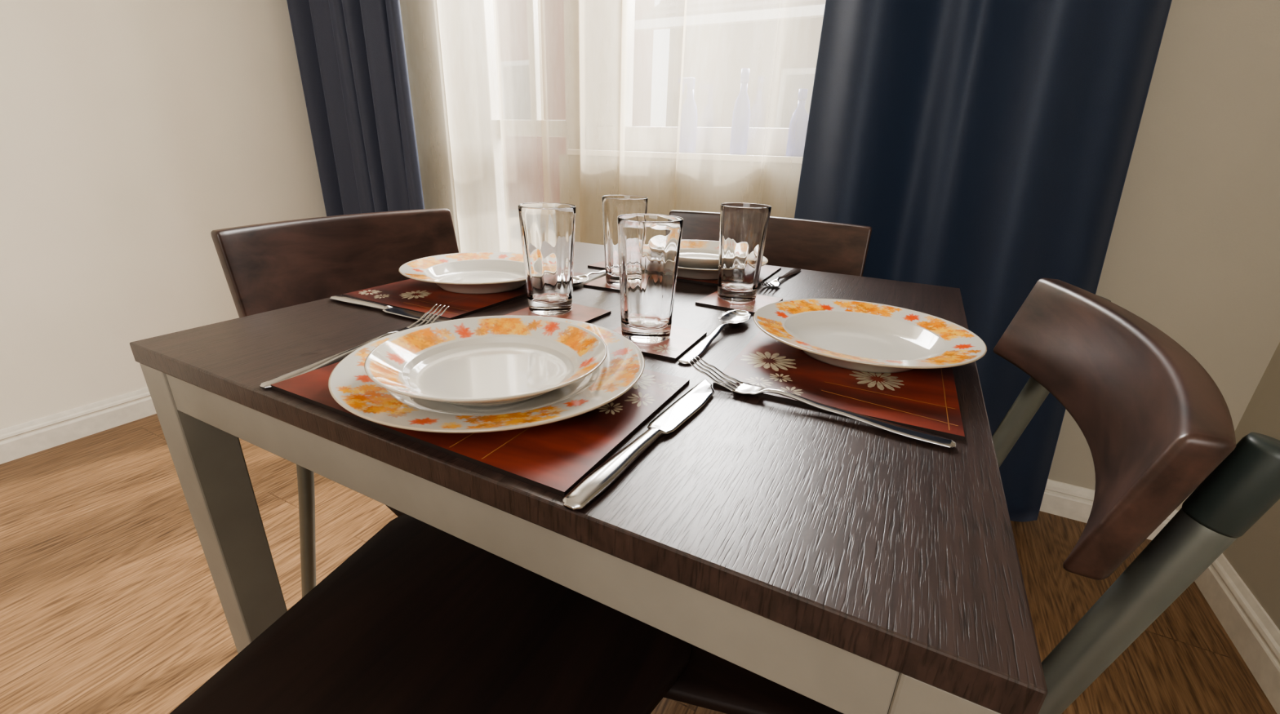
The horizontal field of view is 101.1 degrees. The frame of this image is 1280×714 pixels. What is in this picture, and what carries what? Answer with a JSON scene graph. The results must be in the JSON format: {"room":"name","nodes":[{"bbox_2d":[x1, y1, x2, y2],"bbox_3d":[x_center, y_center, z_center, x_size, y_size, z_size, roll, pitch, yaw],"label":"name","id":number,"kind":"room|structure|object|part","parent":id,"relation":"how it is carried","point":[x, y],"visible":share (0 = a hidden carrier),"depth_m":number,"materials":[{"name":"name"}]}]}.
{"room":"dining room","nodes":[
{"label":"dining room","id":0,"kind":"room"},
{"bbox_2d":[0,0,326,430],"bbox_3d":[-2.290,-0.649,0.652,0.120,2.500,4.570,12,24,25],"label":"wall","id":1,"kind":"structure","parent":0,"point":[132,132],"depth_m":1.76,"materials":[{"name":"beige paint"}]},
{"bbox_2d":[0,387,156,464],"bbox_3d":[-2.325,0.520,0.955,0.018,0.100,4.320,12,24,25],"label":"baseboard","id":2,"kind":"structure","parent":1,"relation":"attached to","point":[22,440],"depth_m":1.74,"materials":[{"name":"white paint"}]},
{"bbox_3d":[0.011,-1.963,1.189,2.940,0.024,0.024,12,24,25],"label":"curtain rod","id":3,"kind":"object","parent":1,"relation":"attached to","visible":0},
{"bbox_2d":[286,0,424,216],"bbox_3d":[-1.098,-1.080,2.050,0.565,2.300,0.106,10,23,21],"label":"curtain","id":4,"kind":"object","parent":3,"relation":"hanging from","point":[351,54],"visible":0.56,"depth_m":2.06,"materials":[{"name":"fabric"}]},
{"bbox_2d":[436,0,789,253],"bbox_3d":[-0.140,-0.919,1.736,1.891,2.310,0.060,12,24,25],"label":"sheer curtain","id":5,"kind":"object","parent":3,"relation":"hanging from","point":[542,4],"visible":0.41,"depth_m":1.84,"materials":[{"name":"white fabric"}]},
{"bbox_2d":[794,0,1172,522],"bbox_3d":[0.771,-0.669,1.158,0.774,2.300,0.160,12,24,25],"label":"curtain","id":6,"kind":"object","parent":3,"relation":"hanging from","point":[985,148],"visible":0.59,"depth_m":1.21,"materials":[{"name":"blue fabric"}]},
{"bbox_2d":[0,413,1276,713],"bbox_3d":[-0.895,0.872,0.382,3.370,0.050,4.670,12,24,25],"label":"floor","id":7,"kind":"structure","parent":0,"point":[110,603],"depth_m":1.20,"materials":[{"name":"brown wood"}]},
{"bbox_2d":[210,208,458,598],"bbox_3d":[-0.377,0.171,1.018,0.511,0.832,0.440,12,24,25],"label":"dining chair","id":8,"kind":"object","parent":7,"relation":"on","point":[266,267],"visible":0.37,"depth_m":0.93,"materials":[{"name":"brown wood"}]},
{"bbox_3d":[-0.631,0.205,0.947,0.135,0.806,0.032,10,23,21],"label":"leg","id":9,"kind":"part","parent":8,"relation":"part of","materials":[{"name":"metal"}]},
{"bbox_3d":[-0.521,-0.174,0.970,0.083,0.163,0.440,12,24,25],"label":"backrest","id":10,"kind":"part","parent":8,"relation":"part of","materials":[{"name":"brown wood"}]},
{"bbox_3d":[-0.312,0.164,0.980,0.360,0.018,0.410,12,24,25],"label":"seat","id":11,"kind":"part","parent":8,"relation":"part of","materials":[{"name":"brown wood"}]},
{"bbox_2d":[169,514,691,713],"bbox_3d":[-0.250,0.385,0.482,0.450,0.832,0.547,12,24,25],"label":"dining chair","id":12,"kind":"object","parent":7,"relation":"on","point":[420,619],"visible":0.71,"depth_m":0.56,"materials":[{"name":"black leather"}]},
{"bbox_2d":[129,241,1048,713],"bbox_3d":[-0.002,0.281,0.872,0.800,0.750,0.840,12,24,25],"label":"dining table","id":13,"kind":"object","parent":7,"relation":"on","point":[849,566],"visible":0.76,"depth_m":0.35,"materials":[{"name":"brown wood"}]},
{"bbox_3d":[-0.515,0.341,0.706,0.050,0.728,0.050,12,24,25],"label":"leg","id":14,"kind":"part","parent":13,"relation":"part of","materials":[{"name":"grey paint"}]},
{"bbox_2d":[259,304,448,388],"bbox_3d":[-0.287,-0.018,0.555,0.024,0.020,0.226,10,23,20],"label":"fork","id":15,"kind":"object","parent":13,"relation":"on","point":[325,362],"visible":0.73,"depth_m":0.52,"materials":[{"name":"metal"}]},
{"bbox_2d":[328,294,453,322],"bbox_3d":[-0.326,-0.063,0.683,0.224,0.006,0.024,12,24,24],"label":"table knife","id":16,"kind":"object","parent":13,"relation":"on","point":[397,311],"visible":0.84,"depth_m":0.68,"materials":[{"name":"metal"}]},
{"bbox_2d":[342,271,586,319],"bbox_3d":[-0.256,-0.115,0.827,0.207,0.004,0.311,12,24,25],"label":"placemat","id":17,"kind":"object","parent":13,"relation":"on","point":[412,295],"visible":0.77,"depth_m":0.74,"materials":[{"name":"red"}]},
{"bbox_2d":[398,251,525,293],"bbox_3d":[-0.245,-0.128,0.817,0.235,0.029,0.235,17,26,34],"label":"plate","id":18,"kind":"object","parent":17,"relation":"on","point":[486,272],"visible":0.76,"depth_m":0.84,"materials":[{"name":"ceramic"}]},
{"bbox_2d":[271,361,689,497],"bbox_3d":[-0.138,0.025,0.481,0.311,0.004,0.205,12,24,25],"label":"placemat","id":19,"kind":"object","parent":13,"relation":"on","point":[555,457],"visible":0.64,"depth_m":0.39,"materials":[{"name":"red"}]},
{"bbox_2d":[328,315,644,433],"bbox_3d":[-0.131,0.010,0.484,0.269,0.020,0.269,5,22,9],"label":"dinner plate","id":20,"kind":"object","parent":19,"relation":"on","point":[349,384],"visible":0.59,"depth_m":0.42,"materials":[{"name":"ceramic"}]},
{"bbox_2d":[364,315,607,406],"bbox_3d":[-0.130,0.006,0.465,0.201,0.028,0.201,12,24,25],"label":"dessert plate","id":21,"kind":"object","parent":20,"relation":"on","point":[500,360],"visible":1,"depth_m":0.48,"materials":[{"name":"ceramic"}]},
{"bbox_2d":[502,303,611,323],"bbox_3d":[-0.107,-0.055,0.688,0.100,0.004,0.100,14,24,27],"label":"coaster","id":22,"kind":"object","parent":13,"relation":"on","point":[580,313],"visible":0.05,"depth_m":0.69,"materials":[{"name":"red"}]},
{"bbox_2d":[518,202,576,315],"bbox_3d":[-0.117,-0.125,0.676,0.071,0.134,0.071,-3,22,-12],"label":"drinking glass","id":23,"kind":"object","parent":22,"relation":"on","point":[548,229],"visible":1,"depth_m":0.65,"materials":[{"name":"clear glass"}]},
{"bbox_2d":[573,269,604,285],"bbox_3d":[-0.076,-0.143,0.903,0.039,0.011,0.200,12,23,23],"label":"spoon","id":24,"kind":"object","parent":13,"relation":"on","point":[579,279],"visible":0.52,"depth_m":0.87,"materials":[{"name":"metal"}]},
{"bbox_2d":[583,275,619,292],"bbox_3d":[-0.024,-0.121,0.864,0.100,0.004,0.100,11,23,22],"label":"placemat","id":25,"kind":"object","parent":13,"relation":"on","point":[600,283],"visible":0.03,"depth_m":0.84,"materials":[{"name":"red"}]},
{"bbox_2d":[601,195,648,286],"bbox_3d":[-0.025,-0.184,0.833,0.071,0.134,0.071,17,26,34],"label":"drinking glass","id":26,"kind":"object","parent":25,"relation":"on","point":[613,206],"visible":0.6,"depth_m":0.80,"materials":[{"name":"clear glass"}]},
{"bbox_2d":[561,379,714,510],"bbox_3d":[0.014,0.056,0.407,0.024,0.006,0.224,14,24,28],"label":"table knife","id":27,"kind":"object","parent":13,"relation":"on","point":[670,420],"visible":1,"depth_m":0.38,"materials":[{"name":"metal"}]},
{"bbox_2d":[613,325,706,361],"bbox_3d":[0.014,-0.022,0.613,0.100,0.004,0.100,12,23,23],"label":"coaster","id":28,"kind":"object","parent":13,"relation":"on","point":[681,340],"visible":0.45,"depth_m":0.59,"materials":[{"name":"red"}]},
{"bbox_2d":[617,213,683,343],"bbox_3d":[0.009,-0.087,0.589,0.071,0.134,0.071,12,24,25],"label":"drinking glass","id":29,"kind":"object","parent":28,"relation":"on","point":[649,245],"visible":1,"depth_m":0.56,"materials":[{"name":"clear glass"}]},
{"bbox_2d":[587,260,781,286],"bbox_3d":[0.088,-0.170,1.000,0.311,0.004,0.207,12,24,25],"label":"placemat","id":30,"kind":"object","parent":13,"relation":"on","point":[766,271],"visible":0.02,"depth_m":0.95,"materials":[{"name":"red"}]},
{"bbox_2d":[676,256,768,279],"bbox_3d":[0.110,-0.169,0.952,0.235,0.029,0.235,12,24,25],"label":"plate","id":31,"kind":"object","parent":30,"relation":"on","point":[686,273],"visible":0.16,"depth_m":0.89,"materials":[{"name":"ceramic"}]},
{"bbox_2d":[678,240,719,269],"bbox_3d":[0.111,-0.182,0.947,0.201,0.028,0.201,12,24,25],"label":"dessert plate","id":32,"kind":"object","parent":31,"relation":"on","point":[694,254],"visible":0.36,"depth_m":1.00,"materials":[{"name":"ceramic"}]},
{"bbox_2d":[677,309,751,364],"bbox_3d":[0.091,-0.029,0.625,0.039,0.011,0.200,12,24,25],"label":"spoon","id":33,"kind":"object","parent":13,"relation":"on","point":[737,317],"visible":0.99,"depth_m":0.62,"materials":[{"name":"metal"}]},
{"bbox_2d":[695,290,782,315],"bbox_3d":[0.148,-0.082,0.779,0.100,0.004,0.100,13,24,27],"label":"coaster","id":34,"kind":"object","parent":13,"relation":"on","point":[713,300],"visible":0.47,"depth_m":0.76,"materials":[{"name":"red"}]},
{"bbox_2d":[717,202,771,302],"bbox_3d":[0.147,-0.152,0.766,0.071,0.134,0.071,1,21,-3],"label":"drinking glass","id":35,"kind":"object","parent":34,"relation":"on","point":[744,227],"visible":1,"depth_m":0.74,"materials":[{"name":"clear glass"}]},
{"bbox_2d":[758,268,801,287],"bbox_3d":[0.250,-0.144,0.923,0.024,0.020,0.226,13,24,27],"label":"fork","id":36,"kind":"object","parent":13,"relation":"on","point":[775,283],"visible":0.99,"depth_m":0.89,"materials":[{"name":"metal"}]},
{"bbox_2d":[686,355,955,448],"bbox_3d":[0.145,0.035,0.453,0.226,0.020,0.024,14,24,29],"label":"fork","id":37,"kind":"object","parent":13,"relation":"on","point":[743,388],"visible":1,"depth_m":0.44,"materials":[{"name":"metal"}]},
{"bbox_2d":[712,330,964,440],"bbox_3d":[0.230,-0.004,0.585,0.207,0.004,0.311,12,23,23],"label":"placemat","id":38,"kind":"object","parent":13,"relation":"on","point":[925,400],"visible":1,"depth_m":0.50,"materials":[{"name":"red"}]},
{"bbox_2d":[753,298,986,373],"bbox_3d":[0.244,-0.021,0.583,0.235,0.029,0.235,1,21,-2],"label":"plate","id":39,"kind":"object","parent":38,"relation":"on","point":[864,336],"visible":1,"depth_m":0.60,"materials":[{"name":"ceramic"}]},
{"bbox_3d":[0.146,0.485,0.393,0.050,0.728,0.050,12,24,25],"label":"leg","id":40,"kind":"part","parent":13,"relation":"part of","materials":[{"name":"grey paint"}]},
{"bbox_2d":[669,209,871,276],"bbox_3d":[0.177,0.138,1.151,0.440,0.832,0.511,12,24,25],"label":"dining chair","id":41,"kind":"object","parent":7,"relation":"on","point":[841,248],"visible":0.3,"depth_m":1.13,"materials":[{"name":"brown wood"}]},
{"bbox_2d":[663,278,1279,713],"bbox_3d":[0.226,0.328,0.667,0.511,0.832,0.440,12,24,25],"label":"dining chair","id":42,"kind":"object","parent":7,"relation":"on","point":[1157,429],"visible":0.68,"depth_m":0.35,"materials":[{"name":"brown wood"}]},
{"bbox_3d":[0.163,0.294,0.690,0.360,0.018,0.410,12,24,25],"label":"seat","id":43,"kind":"part","parent":42,"relation":"part of","materials":[{"name":"brown wood"}]},
{"bbox_3d":[0.479,0.319,0.749,0.135,0.806,0.032,10,23,21],"label":"leg","id":44,"kind":"part","parent":42,"relation":"part of","materials":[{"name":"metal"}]},
{"bbox_3d":[0.392,0.022,0.462,0.083,0.102,0.440,12,24,25],"label":"backrest","id":45,"kind":"part","parent":42,"relation":"part of","materials":[{"name":"brown wood"}]},
{"bbox_3d":[0.306,0.435,0.437,0.135,0.806,0.032,14,25,29],"label":"leg","id":46,"kind":"part","parent":42,"relation":"part of","materials":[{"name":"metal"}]},
{"bbox_2d":[399,0,1279,511],"bbox_3d":[0.165,-0.998,1.756,3.170,2.500,0.250,12,24,25],"label":"wall","id":47,"kind":"structure","parent":0,"point":[1193,252],"depth_m":1.26,"materials":[{"name":"beige paint"}]},
{"bbox_2d":[458,0,587,252],"bbox_3d":[-0.452,-1.032,2.135,0.605,2.250,0.070,12,24,25],"label":"window frame","id":48,"kind":"structure","parent":47,"relation":"in","point":[477,16],"depth_m":2.14,"materials":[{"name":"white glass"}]},
{"bbox_2d":[578,0,788,156],"bbox_3d":[0.210,-1.335,1.654,0.935,1.295,0.070,12,24,25],"label":"window","id":49,"kind":"structure","parent":47,"relation":"in","point":[604,17],"depth_m":1.89,"materials":[{"name":"white plastic"}]},
{"bbox_2d":[567,149,803,164],"bbox_3d":[0.160,-0.687,1.800,0.895,0.020,0.135,12,24,25],"label":"window sill","id":50,"kind":"structure","parent":47,"relation":"attached to","point":[731,157],"depth_m":1.72,"materials":[{"name":"white paint"}]},
{"bbox_2d":[678,77,697,153],"bbox_3d":[0.158,-0.808,1.765,0.073,0.230,0.056,12,24,25],"label":"spray bottle","id":51,"kind":"object","parent":50,"relation":"on","point":[689,117],"visible":0.94,"depth_m":1.75,"materials":[{"name":"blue plastic"}]},
{"bbox_2d":[729,67,750,155],"bbox_3d":[0.325,-0.781,1.682,0.056,0.250,0.056,12,24,25],"label":"bottle","id":52,"kind":"object","parent":50,"relation":"on","point":[741,112],"visible":0.95,"depth_m":1.67,"materials":[{"name":"blue glass"}]},
{"bbox_2d":[786,88,808,156],"bbox_3d":[0.488,-0.717,1.615,0.056,0.190,0.056,12,24,25],"label":"bottle","id":53,"kind":"object","parent":50,"relation":"on","point":[798,122],"visible":0.97,"depth_m":1.60,"materials":[{"name":"blue glass"}]},
{"bbox_2d":[1039,479,1178,540],"bbox_3d":[0.975,0.360,1.650,1.082,0.100,0.018,12,24,25],"label":"baseboard","id":54,"kind":"structure","parent":47,"relation":"attached to","point":[1063,500],"depth_m":1.52,"materials":[{"name":"white paint"}]},
{"bbox_2d":[1222,342,1279,630],"bbox_3d":[0.626,-0.012,-0.731,0.120,2.500,4.570,12,24,25],"label":"wall","id":55,"kind":"structure","parent":0,"point":[1255,556],"depth_m":1.18,"materials":[{"name":"beige paint"}]},
{"bbox_2d":[1194,553,1279,713],"bbox_3d":[0.470,1.131,-0.370,0.018,0.100,4.320,12,24,25],"label":"baseboard","id":56,"kind":"structure","parent":55,"relation":"attached to","point":[1251,631],"depth_m":1.12,"materials":[{"name":"white paint"}]},
{"label":"outside","id":57,"kind":"structure","parent":0,"visible":0},
{"bbox_2d":[506,208,523,253],"bbox_3d":[4.611,-2.836,10.800,26.000,0.330,20.030,12,24,25],"label":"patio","id":58,"kind":"structure","parent":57,"point":[515,239],"depth_m":6.55,"materials":[{"name":"white"}]},
{"bbox_2d":[494,0,654,209],"bbox_3d":[-2.546,-6.089,9.313,5.140,6.360,3.500,12,24,25],"label":"house","id":59,"kind":"structure","parent":58,"relation":"on","point":[523,155],"depth_m":8.24,"materials":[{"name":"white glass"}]},
{"bbox_2d":[634,0,826,128],"bbox_3d":[3.191,-4.020,7.258,5.640,4.360,3.500,12,24,25],"label":"house","id":60,"kind":"structure","parent":58,"relation":"on","point":[723,37],"depth_m":6.79,"materials":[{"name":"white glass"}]}
]}

